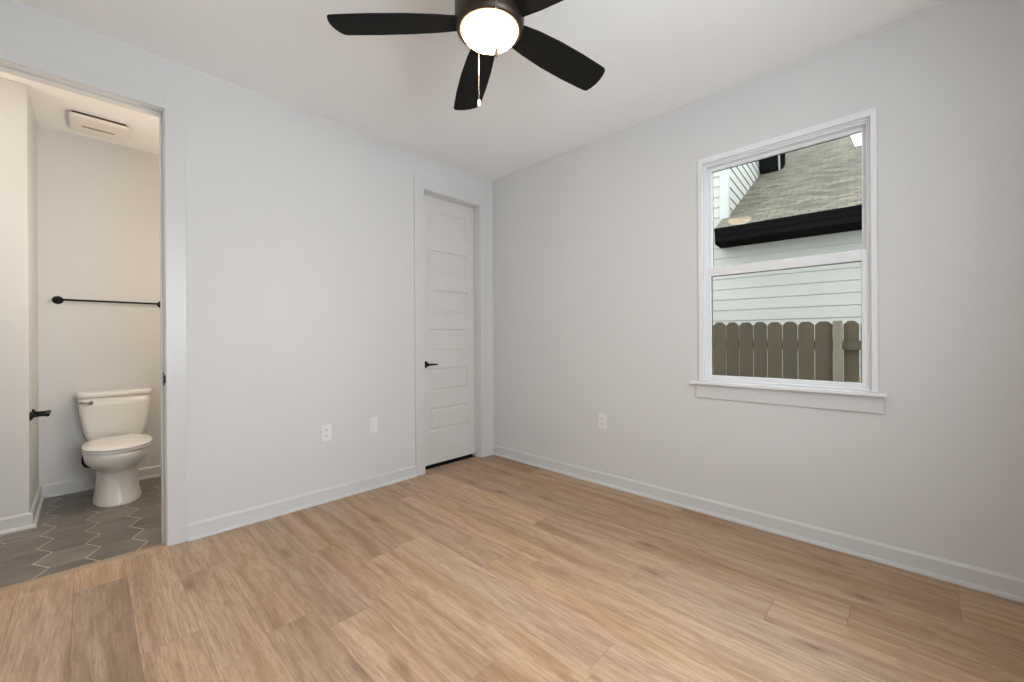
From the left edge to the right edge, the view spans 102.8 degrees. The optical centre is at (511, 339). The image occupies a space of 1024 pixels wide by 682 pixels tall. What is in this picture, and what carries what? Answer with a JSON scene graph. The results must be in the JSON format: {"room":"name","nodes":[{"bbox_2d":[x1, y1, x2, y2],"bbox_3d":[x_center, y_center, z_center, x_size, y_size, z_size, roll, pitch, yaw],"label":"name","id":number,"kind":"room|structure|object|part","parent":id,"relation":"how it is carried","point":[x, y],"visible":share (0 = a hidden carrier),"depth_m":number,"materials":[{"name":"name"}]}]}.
{"room":"empty bedroom","nodes":[
{"label":"empty bedroom","id":0,"kind":"room"},
{"bbox_2d":[0,77,38,517],"bbox_3d":[-3.686,-0.202,2.387,0.800,2.740,1.170,0,0,44],"label":"wall partition","id":1,"kind":"structure","parent":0,"point":[19,436],"depth_m":2.50,"materials":[{"name":"paint"}]},
{"bbox_2d":[29,409,50,420],"bbox_3d":[-3.046,0.482,2.643,0.206,0.056,0.083,0,0,44],"label":"toilet paper holder","id":2,"kind":"object","parent":1,"relation":"attached to","point":[33,413],"visible":1,"depth_m":2.60,"materials":[{"name":"black metal"}]},
{"bbox_3d":[-3.100,0.482,2.695,0.056,0.056,0.083,0,0,44],"label":"mounting post","id":3,"kind":"part","parent":2,"relation":"part of","materials":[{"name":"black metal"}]},
{"bbox_2d":[0,465,160,534],"bbox_3d":[-3.094,1.118,2.886,0.709,0.094,2.700,0,0,44],"label":"baseboard","id":4,"kind":"structure","parent":1,"relation":"attached to","point":[25,521],"depth_m":3.02,"materials":[{"name":"white paint"}]},
{"bbox_2d":[37,125,160,484],"bbox_3d":[-2.993,-0.206,3.594,0.120,2.740,1.530,0,0,44],"label":"wall","id":5,"kind":"structure","parent":0,"point":[98,202],"depth_m":3.20,"materials":[{"name":"paint"}]},
{"bbox_2d":[52,296,159,307],"bbox_3d":[-3.179,-0.297,3.259,0.079,0.060,0.654,0,0,44],"label":"towel bar","id":6,"kind":"object","parent":5,"relation":"attached to","point":[57,299],"visible":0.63,"depth_m":3.15,"materials":[{"name":"black metal"}]},
{"bbox_3d":[-3.385,-0.295,3.046,0.079,0.060,0.060,0,0,44],"label":"mounting post","id":7,"kind":"part","parent":6,"relation":"part of","materials":[{"name":"black metal"}]},
{"bbox_2d":[0,0,493,523],"bbox_3d":[-1.411,-0.214,2.928,0.120,2.740,3.690,0,0,44],"label":"wall","id":8,"kind":"structure","parent":0,"point":[300,222],"depth_m":2.73,"materials":[{"name":"paint"}]},
{"bbox_2d":[0,38,187,546],"bbox_3d":[-2.247,-0.109,2.052,0.136,2.538,0.952,0,0,44],"label":"trim","id":9,"kind":"structure","parent":8,"relation":"attached to","point":[16,59],"depth_m":2.30,"materials":[{"name":"white paint"}]},
{"bbox_3d":[-1.958,0.224,2.302,0.046,0.076,0.008,0,0,44],"label":"strike plate","id":10,"kind":"part","parent":9,"relation":"part of","materials":[{"name":"black metal"}]},
{"bbox_2d":[321,424,330,441],"bbox_3d":[-1.326,0.668,2.920,0.009,0.117,0.072,0,0,44],"label":"electrical outlet","id":11,"kind":"object","parent":8,"relation":"attached to","point":[325,429],"visible":1,"depth_m":2.92,"materials":[{"name":"white plastic"}]},
{"bbox_2d":[188,445,493,541],"bbox_3d":[-1.361,1.109,2.866,0.029,0.094,3.420,0,0,44],"label":"baseboard","id":12,"kind":"structure","parent":8,"relation":"attached to","point":[229,521],"depth_m":2.75,"materials":[{"name":"white paint"}]},
{"bbox_2d":[369,417,377,432],"bbox_3d":[-1.076,0.664,3.177,0.010,0.117,0.072,0,0,44],"label":"cable plate","id":13,"kind":"object","parent":8,"relation":"attached to","point":[373,421],"visible":1,"depth_m":3.17,"materials":[{"name":"white plastic"}]},
{"bbox_2d":[424,194,474,465],"bbox_3d":[-0.576,-0.084,3.786,0.099,2.403,0.628,0,0,44],"label":"door","id":14,"kind":"structure","parent":8,"relation":"in","point":[448,226],"depth_m":3.80,"materials":[{"name":"white paint"}]},
{"bbox_3d":[-0.720,0.222,3.610,0.064,0.062,0.135,0,0,44],"label":"handle","id":15,"kind":"part","parent":14,"relation":"part of","materials":[{"name":"black metal"}]},
{"bbox_2d":[414,175,488,475],"bbox_3d":[-0.573,-0.117,3.784,0.136,2.537,0.828,0,0,44],"label":"trim","id":16,"kind":"structure","parent":8,"relation":"attached to","point":[422,186],"depth_m":3.81,"materials":[{"name":"white paint"}]},
{"bbox_2d":[0,0,944,180],"bbox_3d":[-0.963,-1.647,1.904,5.460,0.120,4.570,0,0,44],"label":"ceiling","id":17,"kind":"structure","parent":0,"point":[657,57],"depth_m":2.32,"materials":[{"name":"paint"}]},
{"bbox_2d":[68,110,129,142],"bbox_3d":[-3.033,-1.555,3.007,0.322,0.042,0.310,0,0,44],"label":"exhaust fan","id":18,"kind":"object","parent":17,"relation":"attached to","point":[80,122],"visible":1,"depth_m":2.97,"materials":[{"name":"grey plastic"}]},
{"bbox_2d":[327,0,604,109],"bbox_3d":[-0.050,-1.284,1.594,1.172,0.616,1.188,0,0,44],"label":"ceiling fan","id":19,"kind":"object","parent":17,"relation":"hanging from","point":[490,28],"visible":1,"depth_m":1.63,"materials":[{"name":"black wood"}]},
{"bbox_3d":[-0.456,-1.236,1.603,0.508,0.038,0.146,0,0,1],"label":"blade","id":20,"kind":"part","parent":19,"relation":"part of","materials":[{"name":"black wood"}]},
{"bbox_3d":[-0.182,-1.238,1.955,0.146,0.038,0.508,0,0,-14],"label":"blade","id":21,"kind":"part","parent":19,"relation":"part of","materials":[{"name":"black wood"}]},
{"bbox_3d":[-0.087,-1.183,1.599,0.217,0.055,0.217,0,0,44],"label":"lamp shade","id":22,"kind":"part","parent":19,"relation":"part of","materials":[{"name":"white glass"}]},
{"bbox_3d":[-0.058,-1.153,1.471,0.006,0.223,0.022,0,0,-13],"label":"pull chain","id":23,"kind":"part","parent":19,"relation":"part of","materials":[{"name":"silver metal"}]},
{"bbox_3d":[-0.056,-1.026,1.462,0.015,0.031,0.015,0,0,44],"label":"chain pull","id":24,"kind":"part","parent":19,"relation":"part of","materials":[{"name":"metal"}]},
{"bbox_3d":[0.208,-1.240,1.379,0.508,0.038,0.146,0,0,37],"label":"blade","id":25,"kind":"part","parent":19,"relation":"part of","materials":[{"name":"black wood"}]},
{"bbox_3d":[0.209,-1.240,1.817,0.508,0.038,0.146,0,0,-36],"label":"blade","id":26,"kind":"part","parent":19,"relation":"part of","materials":[{"name":"black wood"}]},
{"bbox_2d":[0,454,1023,681],"bbox_3d":[-0.913,1.203,1.939,5.200,0.100,4.369,0,0,44],"label":"floor","id":27,"kind":"structure","parent":0,"point":[493,568],"depth_m":1.81,"materials":[{"name":"brown wood"}]},
{"bbox_2d":[0,543,165,592],"bbox_3d":[-2.217,1.156,2.030,0.052,0.009,0.758,0,0,44],"label":"trim","id":28,"kind":"structure","parent":27,"relation":"on","point":[112,559],"depth_m":2.05,"materials":[{"name":"brown wood"}]},
{"bbox_2d":[76,387,151,507],"bbox_3d":[-2.920,0.780,3.026,0.766,0.768,0.422,0,0,44],"label":"toilet","id":29,"kind":"object","parent":27,"relation":"on","point":[113,421],"visible":1,"depth_m":3.01,"materials":[{"name":"white ceramic"}]},
{"bbox_3d":[-3.148,0.473,3.022,0.027,0.029,0.077,0,0,44],"label":"flush lever","id":30,"kind":"part","parent":29,"relation":"part of","materials":[{"name":"silver metal"}]},
{"bbox_3d":[-3.114,0.417,3.211,0.210,0.040,0.422,0,0,44],"label":"tank lid","id":31,"kind":"part","parent":29,"relation":"part of","materials":[{"name":"white ceramic"}]},
{"bbox_3d":[-3.113,0.603,3.212,0.192,0.330,0.404,0,0,44],"label":"tank","id":32,"kind":"part","parent":29,"relation":"part of","materials":[{"name":"white ceramic"}]},
{"bbox_3d":[-2.836,0.739,2.944,0.530,0.022,0.366,0,0,44],"label":"lid","id":33,"kind":"part","parent":29,"relation":"part of","materials":[{"name":"white plastic"}]},
{"bbox_3d":[-2.910,0.967,3.017,0.722,0.394,0.358,0,0,44],"label":"bowl","id":34,"kind":"part","parent":29,"relation":"part of","materials":[{"name":"white ceramic"}]},
{"bbox_3d":[-2.836,0.761,2.944,0.522,0.016,0.362,0,0,44],"label":"seat","id":35,"kind":"part","parent":29,"relation":"part of","materials":[{"name":"white plastic"}]},
{"bbox_2d":[492,0,1023,578],"bbox_3d":[1.185,-0.229,2.881,3.680,2.740,0.150,0,0,44],"label":"wall","id":36,"kind":"structure","parent":0,"point":[595,243],"depth_m":2.25,"materials":[{"name":"paint"}]},
{"bbox_2d":[598,414,606,429],"bbox_3d":[0.713,0.650,3.231,0.072,0.117,0.009,0,0,44],"label":"electrical outlet","id":37,"kind":"object","parent":36,"relation":"attached to","point":[602,420],"visible":1,"depth_m":3.23,"materials":[{"name":"white plastic"}]},
{"bbox_2d":[493,444,1023,602],"bbox_3d":[1.087,1.095,2.858,3.560,0.094,0.029,0,0,44],"label":"baseboard","id":38,"kind":"structure","parent":36,"relation":"attached to","point":[980,579],"depth_m":2.29,"materials":[{"name":"white paint"}]},
{"bbox_2d":[689,107,887,413],"bbox_3d":[1.593,-0.404,2.452,0.972,1.573,0.198,0,0,44],"label":"window","id":39,"kind":"structure","parent":36,"relation":"in","point":[864,396],"depth_m":2.34,"materials":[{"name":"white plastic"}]},
{"bbox_3d":[1.590,-0.107,2.439,0.823,0.737,0.034,0,0,44],"label":"sash","id":40,"kind":"part","parent":39,"relation":"part of","materials":[{"name":"white plastic"}]},
{"bbox_3d":[1.611,-0.787,2.464,0.823,0.723,0.026,0,0,44],"label":"sash","id":41,"kind":"part","parent":39,"relation":"part of","materials":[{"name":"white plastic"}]},
{"bbox_3d":[1.552,0.283,2.406,0.972,0.021,0.070,0,0,44],"label":"sill","id":42,"kind":"part","parent":39,"relation":"part of","materials":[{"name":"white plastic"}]},
{"label":"outside","id":43,"kind":"structure","parent":0,"visible":0},
{"bbox_3d":[10.297,1.492,14.950,40.000,0.100,29.840,0,0,44],"label":"ground","id":44,"kind":"structure","parent":43,"visible":0},
{"bbox_2d":[713,136,861,381],"bbox_3d":[5.246,-1.906,8.261,11.434,6.750,6.590,0,0,44],"label":"neighbor house","id":45,"kind":"structure","parent":44,"relation":"on","point":[804,202],"depth_m":5.88,"materials":[{"name":"paint"}]},
{"bbox_3d":[5.444,-3.657,8.290,0.026,0.550,0.520,0,0,40],"label":"trim","id":46,"kind":"part","parent":45,"relation":"part of","materials":[{"name":"paint"}]},
{"bbox_2d":[713,320,861,381],"bbox_3d":[2.815,0.631,4.146,2.540,1.664,0.088,0,0,44],"label":"wooden fence","id":47,"kind":"object","parent":44,"relation":"on","point":[733,343],"visible":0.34,"depth_m":4.13,"materials":[{"name":"brown wood"}]},
{"bbox_3d":[2.497,0.058,4.481,1.622,0.085,0.037,0,0,44],"label":"rail","id":48,"kind":"part","parent":47,"relation":"part of","materials":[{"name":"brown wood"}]},
{"bbox_3d":[3.093,0.642,3.877,0.067,1.638,0.088,0,0,44],"label":"post","id":49,"kind":"part","parent":47,"relation":"part of","materials":[{"name":"brown wood"}]},
{"bbox_3d":[3.424,0.053,3.563,0.849,0.085,0.037,0,0,44],"label":"rail","id":50,"kind":"part","parent":47,"relation":"part of","materials":[{"name":"brown wood"}]}
]}

